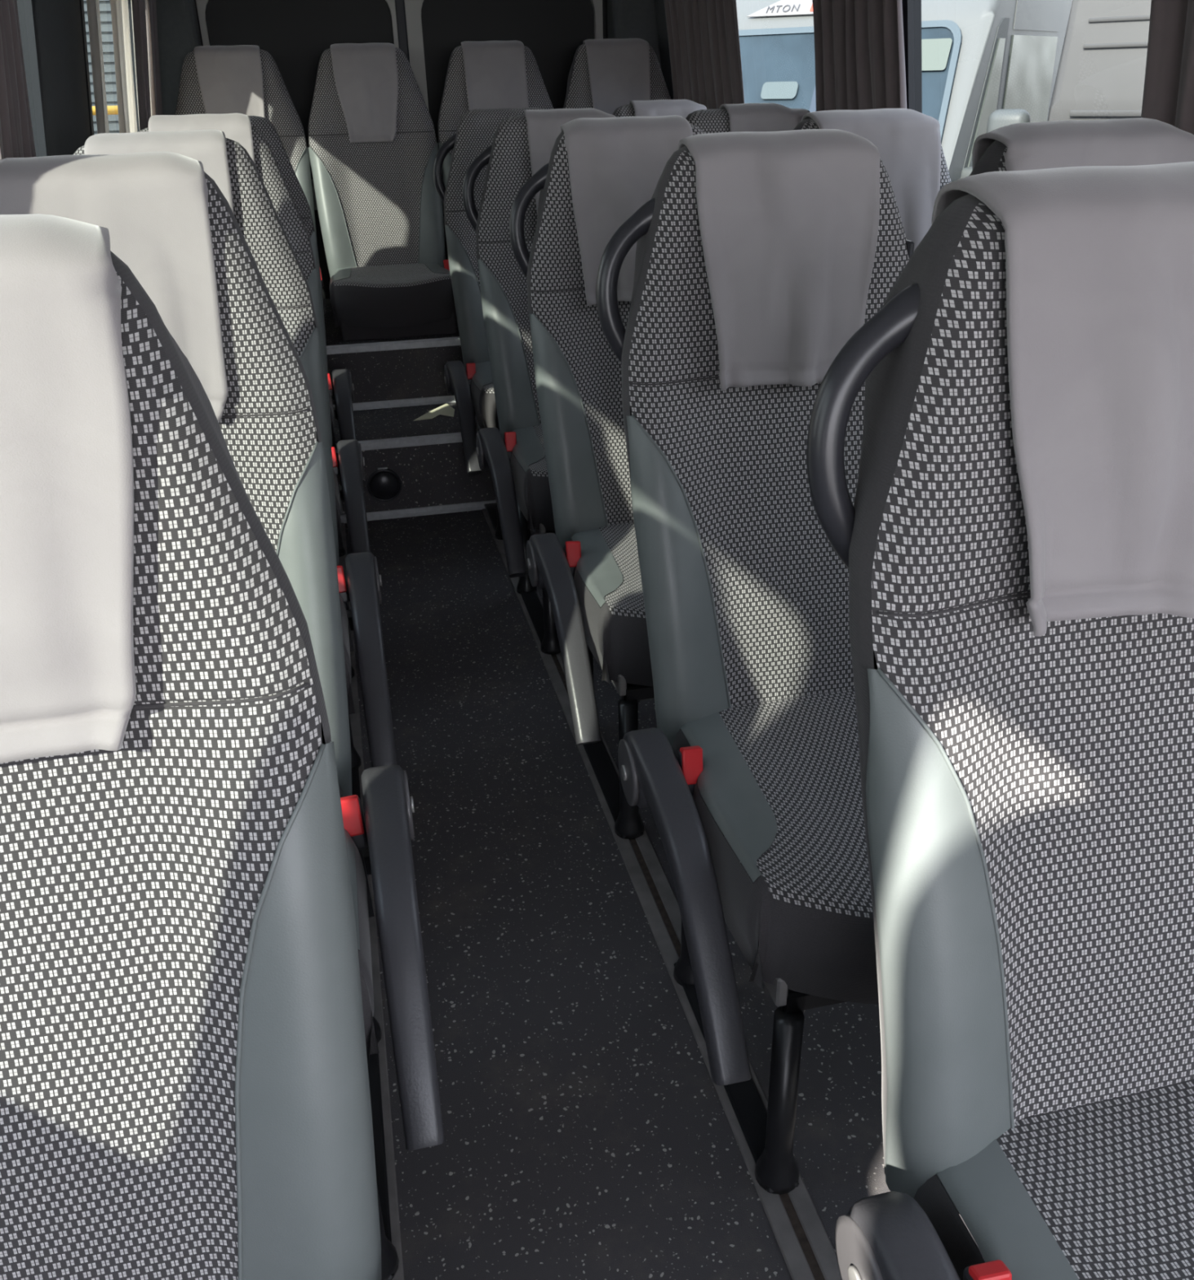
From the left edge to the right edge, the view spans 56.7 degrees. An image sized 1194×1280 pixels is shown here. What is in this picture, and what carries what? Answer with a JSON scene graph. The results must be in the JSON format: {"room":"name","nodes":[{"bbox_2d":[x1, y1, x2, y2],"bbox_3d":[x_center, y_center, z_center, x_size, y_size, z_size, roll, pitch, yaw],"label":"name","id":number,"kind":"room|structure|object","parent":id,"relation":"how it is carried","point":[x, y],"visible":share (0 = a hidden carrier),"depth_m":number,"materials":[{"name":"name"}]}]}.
{"room":"vehicle interior","nodes":[
{"label":"vehicle interior","id":0,"kind":"room"},
{"bbox_2d":[35,0,90,155],"bbox_3d":[-0.961,-0.369,1.467,0.189,1.970,6.810,-7,27,-11],"label":"wall","id":1,"kind":"structure","parent":0,"point":[59,22],"depth_m":2.76,"materials":[{"name":"grey plastic"}]},
{"bbox_2d":[0,0,35,159],"bbox_3d":[-1.090,-1.059,2.035,0.136,0.790,0.294,-7,27,-11],"label":"window curtain","id":2,"kind":"object","parent":1,"relation":"hanging from","point":[16,135],"visible":0.38,"depth_m":2.05,"materials":[{"name":"grey fabric"}]},
{"bbox_2d":[17,0,49,156],"bbox_3d":[-0.957,-0.602,1.262,0.126,0.710,2.945,-7,27,-11],"label":"window","id":3,"kind":"structure","parent":1,"relation":"in","point":[26,8],"depth_m":2.49,"materials":[{"name":"clear glass"}]},
{"bbox_2d":[86,0,109,133],"bbox_3d":[-1.369,-1.544,3.046,0.118,0.750,0.163,-7,27,-11],"label":"window curtain","id":4,"kind":"object","parent":1,"relation":"hanging from","point":[93,6],"visible":0.54,"depth_m":3.00,"materials":[{"name":"grey fabric"}]},
{"bbox_2d":[79,0,139,136],"bbox_3d":[-1.549,-1.748,3.545,0.126,0.710,1.120,-7,27,-11],"label":"window","id":5,"kind":"structure","parent":1,"relation":"in","point":[104,5],"depth_m":3.43,"materials":[{"name":"clear glass"}]},
{"bbox_2d":[110,0,129,133],"bbox_3d":[-1.342,-1.581,3.117,0.120,0.750,0.099,-7,27,-11],"label":"window curtain","id":6,"kind":"object","parent":1,"relation":"hanging from","point":[116,5],"visible":0.64,"depth_m":3.09,"materials":[{"name":"grey fabric"}]},
{"bbox_2d":[121,0,137,132],"bbox_3d":[-1.516,-1.748,3.587,0.112,0.670,0.134,-7,27,-11],"label":"window curtain","id":7,"kind":"object","parent":1,"relation":"hanging from","point":[128,60],"visible":0.42,"depth_m":3.54,"materials":[{"name":"grey fabric"}]},
{"bbox_2d":[130,0,151,130],"bbox_3d":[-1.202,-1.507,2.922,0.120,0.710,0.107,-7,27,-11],"label":"window curtain","id":8,"kind":"object","parent":1,"relation":"hanging from","point":[139,14],"visible":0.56,"depth_m":2.90,"materials":[{"name":"grey fabric"}]},
{"bbox_2d":[145,0,162,115],"bbox_3d":[-1.555,-2.095,3.862,0.119,0.700,0.214,-7,27,-11],"label":"window curtain","id":9,"kind":"object","parent":1,"relation":"hanging from","point":[150,5],"visible":0.66,"depth_m":3.86,"materials":[{"name":"grey fabric"}]},
{"bbox_2d":[194,0,608,298],"bbox_3d":[-0.748,-2.007,4.679,2.220,1.970,0.040,-7,27,-11],"label":"wall","id":10,"kind":"structure","parent":0,"point":[322,254],"depth_m":4.71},
{"bbox_2d":[155,0,201,115],"bbox_3d":[-1.635,-2.058,4.297,0.260,1.495,0.160,-7,27,-11],"label":"trim","id":11,"kind":"structure","parent":10,"relation":"attached to","point":[178,28],"depth_m":4.14,"materials":[{"name":"grey plastic"}]},
{"bbox_2d":[195,0,399,209],"bbox_3d":[-1.157,-2.259,4.398,0.747,1.030,0.035,-7,27,-11],"label":"door","id":12,"kind":"structure","parent":10,"relation":"in","point":[296,33],"depth_m":4.34,"materials":[{"name":"paint"}]},
{"bbox_2d":[395,0,409,62],"bbox_3d":[-0.770,-2.146,4.550,0.038,1.385,0.034,-7,27,-11],"label":"trim","id":13,"kind":"structure","parent":10,"relation":"attached to","point":[399,4],"depth_m":4.39,"materials":[{"name":"grey plastic"}]},
{"bbox_2d":[404,0,603,213],"bbox_3d":[-0.366,-2.339,4.563,0.800,1.071,0.035,-7,27,-11],"label":"door","id":14,"kind":"structure","parent":10,"relation":"in","point":[553,30],"depth_m":4.50,"materials":[{"name":"paint"}]},
{"bbox_2d":[607,0,661,67],"bbox_3d":[0.163,-2.281,4.651,0.210,1.495,0.160,-7,27,-11],"label":"trim","id":15,"kind":"structure","parent":10,"relation":"attached to","point":[626,19],"depth_m":4.46,"materials":[{"name":"grey plastic"}]},
{"bbox_2d":[323,298,484,404],"bbox_3d":[-0.605,-1.088,4.514,2.125,0.475,1.025,-7,27,-11],"label":"step","id":16,"kind":"structure","parent":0,"point":[410,373],"depth_m":3.97,"materials":[{"name":"rubber"}]},
{"bbox_2d":[174,48,325,313],"bbox_3d":[-1.269,-1.598,3.979,0.487,0.947,0.812,-7,27,-11],"label":"passenger seat","id":17,"kind":"object","parent":16,"relation":"on","point":[280,109],"visible":0.2,"depth_m":4.09,"materials":[{"name":"fabric"}]},
{"bbox_2d":[193,44,265,118],"bbox_3d":[-1.345,-2.031,4.096,0.231,0.303,0.213,-7,27,-11],"label":"headrest cover","id":18,"kind":"object","parent":17,"relation":"attached to","point":[230,77],"visible":0.88,"depth_m":4.02,"materials":[{"name":"grey fabric"}]},
{"bbox_2d":[307,47,457,342],"bbox_3d":[-0.795,-1.657,4.072,0.487,0.947,0.812,-7,27,-11],"label":"passenger seat","id":19,"kind":"object","parent":16,"relation":"on","point":[380,205],"visible":0.91,"depth_m":4.18,"materials":[{"name":"fabric"}]},
{"bbox_2d":[330,42,398,142],"bbox_3d":[-0.870,-2.073,4.192,0.238,0.335,0.222,-7,27,-11],"label":"headrest cover","id":20,"kind":"object","parent":19,"relation":"attached to","point":[366,75],"visible":1,"depth_m":4.13,"materials":[{"name":"grey fabric"}]},
{"bbox_2d":[333,263,451,288],"bbox_3d":[-0.759,-1.352,4.081,0.424,0.022,0.520,-7,27,-11],"label":"seat cushion","id":21,"kind":"object","parent":19,"relation":"on","point":[362,275],"depth_m":4.06,"materials":[{"name":"fabric"}]},
{"bbox_2d":[333,395,455,410],"bbox_3d":[-0.474,-0.885,4.046,1.840,0.022,0.026,-7,27,-11],"label":"trim","id":22,"kind":"structure","parent":16,"relation":"attached to","point":[441,399],"depth_m":4.00,"materials":[{"name":"metal"}]},
{"bbox_2d":[437,45,554,187],"bbox_3d":[-0.322,-1.716,4.165,0.487,0.947,0.812,-7,27,-11],"label":"passenger seat","id":23,"kind":"object","parent":16,"relation":"on","point":[455,103],"visible":0.12,"depth_m":4.22,"materials":[{"name":"fabric"}]},
{"bbox_2d":[461,40,528,110],"bbox_3d":[-0.399,-2.150,4.282,0.239,0.300,0.214,-7,27,-11],"label":"headrest cover","id":24,"kind":"object","parent":23,"relation":"attached to","point":[495,71],"visible":0.83,"depth_m":4.21,"materials":[{"name":"grey fabric"}]},
{"bbox_2d":[563,43,671,108],"bbox_3d":[0.151,-1.774,4.259,0.487,0.947,0.812,-7,27,-11],"label":"passenger seat","id":25,"kind":"object","parent":16,"relation":"on","point":[579,95],"visible":0.12,"depth_m":4.31,"materials":[{"name":"fabric"}]},
{"bbox_2d":[582,38,650,114],"bbox_3d":[0.075,-2.208,4.375,0.255,0.303,0.218,-7,27,-11],"label":"headrest cover","id":26,"kind":"object","parent":25,"relation":"attached to","point":[620,68],"visible":0.84,"depth_m":4.30,"materials":[{"name":"grey fabric"}]},
{"bbox_2d":[333,402,545,515],"bbox_3d":[-0.437,-0.670,3.926,2.125,0.255,0.462,-7,27,-11],"label":"step","id":27,"kind":"structure","parent":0,"point":[436,474],"depth_m":3.71,"materials":[{"name":"rubber"}]},
{"bbox_2d":[367,466,401,502],"bbox_3d":[-0.703,-0.512,3.657,0.114,0.119,0.022,-7,27,-11],"label":"ball","id":28,"kind":"object","parent":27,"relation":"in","point":[383,484],"visible":1,"depth_m":3.65,"materials":[{"name":"black plastic"}]},
{"bbox_2d":[340,500,496,523],"bbox_3d":[-0.367,-0.461,3.768,1.840,0.022,0.026,-7,27,-11],"label":"trim","id":29,"kind":"structure","parent":27,"relation":"attached to","point":[455,508],"depth_m":3.73,"materials":[{"name":"metal"}]},
{"bbox_2d":[413,403,454,421],"bbox_3d":[-0.538,-0.799,3.892,0.113,0.006,0.229,10,29,21],"label":"paper scrap","id":30,"kind":"object","parent":27,"relation":"on","point":[446,409],"visible":1,"depth_m":3.89,"materials":[{"name":"beige paper"}]},
{"bbox_2d":[654,0,673,99],"bbox_3d":[1.022,-0.615,1.857,0.189,1.970,6.810,-7,27,-11],"label":"wall","id":31,"kind":"structure","parent":0,"point":[659,4],"depth_m":4.45,"materials":[{"name":"grey plastic"}]},
{"bbox_2d":[326,336,461,354],"bbox_3d":[-0.484,-1.076,3.976,1.840,0.026,0.034,-7,27,-11],"label":"trim","id":32,"kind":"structure","parent":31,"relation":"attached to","point":[446,341],"depth_m":3.92,"materials":[{"name":"metal"}]},
{"bbox_2d":[335,431,478,453],"bbox_3d":[-0.378,-0.682,3.682,1.840,0.026,0.034,-7,27,-11],"label":"trim","id":33,"kind":"structure","parent":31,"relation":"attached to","point":[414,441],"depth_m":3.62,"materials":[{"name":"metal"}]},
{"bbox_2d":[663,0,744,109],"bbox_3d":[0.367,-2.184,3.926,0.097,0.560,0.832,-7,27,-11],"label":"window curtain","id":34,"kind":"object","parent":31,"relation":"hanging from","point":[704,37],"visible":0.88,"depth_m":3.94,"materials":[{"name":"grey fabric"}]},
{"bbox_2d":[736,0,816,111],"bbox_3d":[0.496,-1.904,3.755,0.126,0.710,1.460,-7,27,-11],"label":"window","id":35,"kind":"structure","parent":31,"relation":"in","point":[777,37],"depth_m":3.42,"materials":[{"name":"clear glass"}]},
{"bbox_2d":[812,0,906,111],"bbox_3d":[0.662,-1.486,2.814,0.143,0.810,0.514,-7,27,-11],"label":"window curtain","id":36,"kind":"object","parent":31,"relation":"hanging from","point":[860,56],"visible":0.51,"depth_m":2.79,"materials":[{"name":"grey fabric"}]},
{"bbox_2d":[902,0,1151,182],"bbox_3d":[1.062,-0.808,1.572,0.126,0.710,2.635,-7,27,-11],"label":"window","id":37,"kind":"structure","parent":31,"relation":"in","point":[977,68],"depth_m":2.28,"materials":[{"name":"clear glass"}]},
{"bbox_2d":[1141,0,1193,134],"bbox_3d":[0.975,-0.878,1.604,0.144,0.810,0.534,-7,27,-11],"label":"window curtain","id":38,"kind":"object","parent":31,"relation":"hanging from","point":[1168,97],"visible":0.38,"depth_m":1.79,"materials":[{"name":"grey fabric"}]},
{"bbox_2d":[345,509,986,1279],"bbox_3d":[0.052,0.394,2.124,2.220,0.030,6.830,-7,27,-11],"label":"floor","id":39,"kind":"structure","parent":0,"point":[588,1135],"depth_m":1.71,"materials":[{"name":"rubber"}]},
{"bbox_2d":[338,522,404,1279],"bbox_3d":[-0.269,0.775,1.352,0.064,0.006,5.298,-7,27,-11],"label":"rail","id":40,"kind":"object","parent":39,"relation":"on","point":[355,721],"depth_m":1.71,"materials":[{"name":"metal"}]},
{"bbox_2d":[0,250,382,1279],"bbox_3d":[-0.340,0.431,0.689,0.559,1.212,0.825,-7,27,-11],"label":"passenger seat","id":41,"kind":"object","parent":40,"relation":"on","point":[185,1095],"visible":0.94,"depth_m":0.78,"materials":[{"name":"fabric"}]},
{"bbox_2d":[0,213,136,763],"bbox_3d":[-0.449,-0.103,0.739,0.304,0.327,0.223,-7,27,-11],"label":"headrest cover","id":42,"kind":"object","parent":41,"relation":"attached to","point":[68,685],"visible":0.98,"depth_m":0.70,"materials":[{"name":"white fabric"}]},
{"bbox_2d":[72,137,397,876],"bbox_3d":[-0.685,-0.238,2.021,0.559,1.212,0.825,-7,27,-11],"label":"passenger seat","id":43,"kind":"object","parent":40,"relation":"on","point":[278,265],"visible":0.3,"depth_m":2.06,"materials":[{"name":"grey fabric"}]},
{"bbox_2d":[84,129,234,214],"bbox_3d":[-0.795,-0.785,2.070,0.242,0.302,0.213,-7,27,-11],"label":"headrest cover","id":44,"kind":"object","parent":43,"relation":"attached to","point":[208,147],"visible":0.21,"depth_m":1.99,"materials":[{"name":"grey fabric"}]},
{"bbox_2d":[137,125,370,677],"bbox_3d":[-0.862,-0.581,2.704,0.559,1.212,0.825,-7,27,-11],"label":"passenger seat","id":45,"kind":"object","parent":40,"relation":"on","point":[350,467],"visible":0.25,"depth_m":2.74,"materials":[{"name":"grey fabric"}]},
{"bbox_2d":[148,112,254,162],"bbox_3d":[-0.961,-1.147,2.748,0.238,0.287,0.211,-7,27,-11],"label":"headrest cover","id":46,"kind":"object","parent":45,"relation":"attached to","point":[236,126],"visible":0.21,"depth_m":2.67,"materials":[{"name":"grey fabric"}]},
{"bbox_2d":[248,115,356,556],"bbox_3d":[-1.043,-0.933,3.405,0.559,1.212,0.825,-7,27,-11],"label":"passenger seat","id":47,"kind":"object","parent":40,"relation":"on","point":[342,389],"visible":0.19,"depth_m":3.44,"materials":[{"name":"grey fabric"}]},
{"bbox_2d":[204,171,444,1279],"bbox_3d":[-0.510,0.101,1.346,0.559,1.212,0.825,-7,27,-11],"label":"passenger seat","id":48,"kind":"object","parent":40,"relation":"on","point":[268,424],"visible":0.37,"depth_m":1.41,"materials":[{"name":"grey fabric"}]},
{"bbox_2d":[0,151,228,421],"bbox_3d":[-0.594,-0.447,1.401,0.240,0.306,0.216,-7,27,-11],"label":"headrest cover","id":49,"kind":"object","parent":48,"relation":"attached to","point":[153,206],"visible":0.52,"depth_m":1.33,"materials":[{"name":"white fabric"}]},
{"bbox_2d":[613,104,635,117],"bbox_3d":[0.287,-1.098,3.666,0.487,1.212,0.812,-7,27,-11],"label":"passenger seat","id":50,"kind":"object","parent":39,"relation":"on","point":[628,110],"visible":0.02,"depth_m":3.63,"materials":[{"name":"fabric"}]},
{"bbox_2d":[629,99,706,118],"bbox_3d":[0.240,-1.655,3.724,0.261,0.294,0.235,-7,27,-11],"label":"headrest cover","id":51,"kind":"object","parent":50,"relation":"attached to","point":[683,108],"visible":0.16,"depth_m":3.64,"materials":[{"name":"grey fabric"}]},
{"bbox_2d":[482,508,841,1279],"bbox_3d":[0.238,0.712,1.452,0.064,0.006,5.298,-7,27,-11],"label":"rail","id":52,"kind":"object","parent":39,"relation":"on","point":[808,1252],"depth_m":1.78,"materials":[{"name":"metal"}]},
{"bbox_2d":[432,107,545,539],"bbox_3d":[-0.236,-1.034,3.564,0.559,1.212,0.825,-7,27,-11],"label":"passenger seat","id":53,"kind":"object","parent":52,"relation":"on","point":[477,128],"visible":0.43,"depth_m":3.57,"materials":[{"name":"grey fabric"}]},
{"bbox_2d":[483,382,494,393],"bbox_3d":[-0.171,-0.850,3.518,0.424,0.022,0.520,-7,27,-11],"label":"seat cushion","id":54,"kind":"object","parent":53,"relation":"on","point":[489,388],"depth_m":3.32,"materials":[{"name":"fabric"}]},
{"bbox_2d":[462,115,560,654],"bbox_3d":[-0.054,-0.681,2.862,0.559,1.212,0.825,-7,27,-11],"label":"passenger seat","id":55,"kind":"object","parent":52,"relation":"on","point":[522,495],"visible":0.4,"depth_m":2.87,"materials":[{"name":"grey fabric"}]},
{"bbox_2d":[528,424,548,477],"bbox_3d":[0.011,-0.497,2.816,0.424,0.022,0.520,-7,27,-11],"label":"seat cushion","id":56,"kind":"object","parent":55,"relation":"on","point":[536,446],"depth_m":2.76,"materials":[{"name":"fabric"}]},
{"bbox_2d":[524,107,616,215],"bbox_3d":[-0.065,-1.237,2.927,0.244,0.305,0.224,-7,27,-11],"label":"headrest cover","id":57,"kind":"object","parent":55,"relation":"attached to","point":[544,126],"visible":0.26,"depth_m":2.83,"materials":[{"name":"grey fabric"}]},
{"bbox_2d":[509,124,705,839],"bbox_3d":[0.123,-0.338,2.180,0.559,1.212,0.825,-7,27,-11],"label":"passenger seat","id":58,"kind":"object","parent":52,"relation":"on","point":[578,377],"visible":0.49,"depth_m":2.19,"materials":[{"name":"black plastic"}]},
{"bbox_2d":[599,522,645,618],"bbox_3d":[0.188,-0.155,2.134,0.424,0.022,0.520,-7,27,-11],"label":"seat cushion","id":59,"kind":"object","parent":58,"relation":"on","point":[619,559],"depth_m":2.08,"materials":[{"name":"fabric"}]},
{"bbox_2d":[560,115,693,306],"bbox_3d":[0.057,-0.874,2.238,0.259,0.333,0.237,-7,27,-11],"label":"headrest cover","id":60,"kind":"object","parent":58,"relation":"attached to","point":[616,165],"visible":0.66,"depth_m":2.16,"materials":[{"name":"grey fabric"}]},
{"bbox_2d":[595,146,914,1194],"bbox_3d":[0.297,0.001,1.505,0.559,1.212,0.825,-7,27,-11],"label":"passenger seat","id":61,"kind":"object","parent":52,"relation":"on","point":[745,589],"visible":0.65,"depth_m":1.52,"materials":[{"name":"grey fabric"}]},
{"bbox_2d":[678,128,879,391],"bbox_3d":[0.252,-0.541,1.561,0.263,0.321,0.235,-7,27,-11],"label":"headrest cover","id":62,"kind":"object","parent":61,"relation":"attached to","point":[788,220],"visible":0.98,"depth_m":1.50,"materials":[{"name":"grey fabric"}]},
{"bbox_2d":[719,688,873,919],"bbox_3d":[0.362,0.184,1.459,0.424,0.022,0.520,-7,27,-11],"label":"seat cushion","id":63,"kind":"object","parent":61,"relation":"on","point":[789,762],"depth_m":1.43,"materials":[{"name":"fabric"}]},
{"bbox_2d":[806,193,1193,1279],"bbox_3d":[0.468,0.331,0.848,0.559,1.212,0.825,-7,27,-11],"label":"passenger seat","id":64,"kind":"object","parent":52,"relation":"on","point":[1028,799],"visible":0.89,"depth_m":0.90,"materials":[{"name":"fabric"}]},
{"bbox_2d":[932,161,1193,636],"bbox_3d":[0.422,-0.207,0.906,0.280,0.331,0.250,-7,27,-11],"label":"headrest cover","id":65,"kind":"object","parent":64,"relation":"attached to","point":[1100,260],"visible":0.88,"depth_m":0.83,"materials":[{"name":"grey fabric"}]},
{"bbox_2d":[996,1079,1193,1279],"bbox_3d":[0.532,0.514,0.802,0.424,0.022,0.520,-7,27,-11],"label":"seat cushion","id":66,"kind":"object","parent":64,"relation":"on","point":[1095,1177],"depth_m":0.93,"materials":[{"name":"fabric"}]},
{"bbox_2d":[685,108,729,133],"bbox_3d":[0.469,-0.746,2.965,0.487,1.212,0.812,-7,27,-11],"label":"passenger seat","id":67,"kind":"object","parent":39,"relation":"on","point":[717,120],"visible":0.03,"depth_m":2.93,"materials":[{"name":"fabric"}]},
{"bbox_2d":[719,102,810,132],"bbox_3d":[0.461,-1.309,3.030,0.246,0.291,0.233,-7,27,-11],"label":"headrest cover","id":68,"kind":"object","parent":67,"relation":"attached to","point":[747,117],"visible":0.23,"depth_m":2.94,"materials":[{"name":"grey fabric"}]},
{"bbox_2d":[793,118,951,189],"bbox_3d":[0.639,-0.402,2.281,0.487,1.212,0.812,-7,27,-11],"label":"passenger seat","id":69,"kind":"object","parent":39,"relation":"on","point":[809,123],"visible":0.02,"depth_m":2.31,"materials":[{"name":"fabric"}]},
{"bbox_2d":[801,108,941,252],"bbox_3d":[0.572,-0.944,2.338,0.270,0.320,0.224,-7,27,-11],"label":"headrest cover","id":70,"kind":"object","parent":69,"relation":"attached to","point":[908,141],"visible":0.41,"depth_m":2.27,"materials":[{"name":"grey fabric"}]},
{"bbox_2d":[968,139,1007,176],"bbox_3d":[0.804,-0.062,1.604,0.487,1.212,0.812,-7,27,-11],"label":"passenger seat","id":71,"kind":"object","parent":39,"relation":"on","point":[993,159],"visible":0.02,"depth_m":1.59,"materials":[{"name":"fabric"}]},
{"bbox_2d":[972,117,1193,171],"bbox_3d":[0.721,-0.610,1.656,0.307,0.304,0.222,-7,27,-11],"label":"headrest cover","id":72,"kind":"object","parent":71,"relation":"attached to","point":[1136,141],"visible":0.21,"depth_m":1.57,"materials":[{"name":"grey fabric"}]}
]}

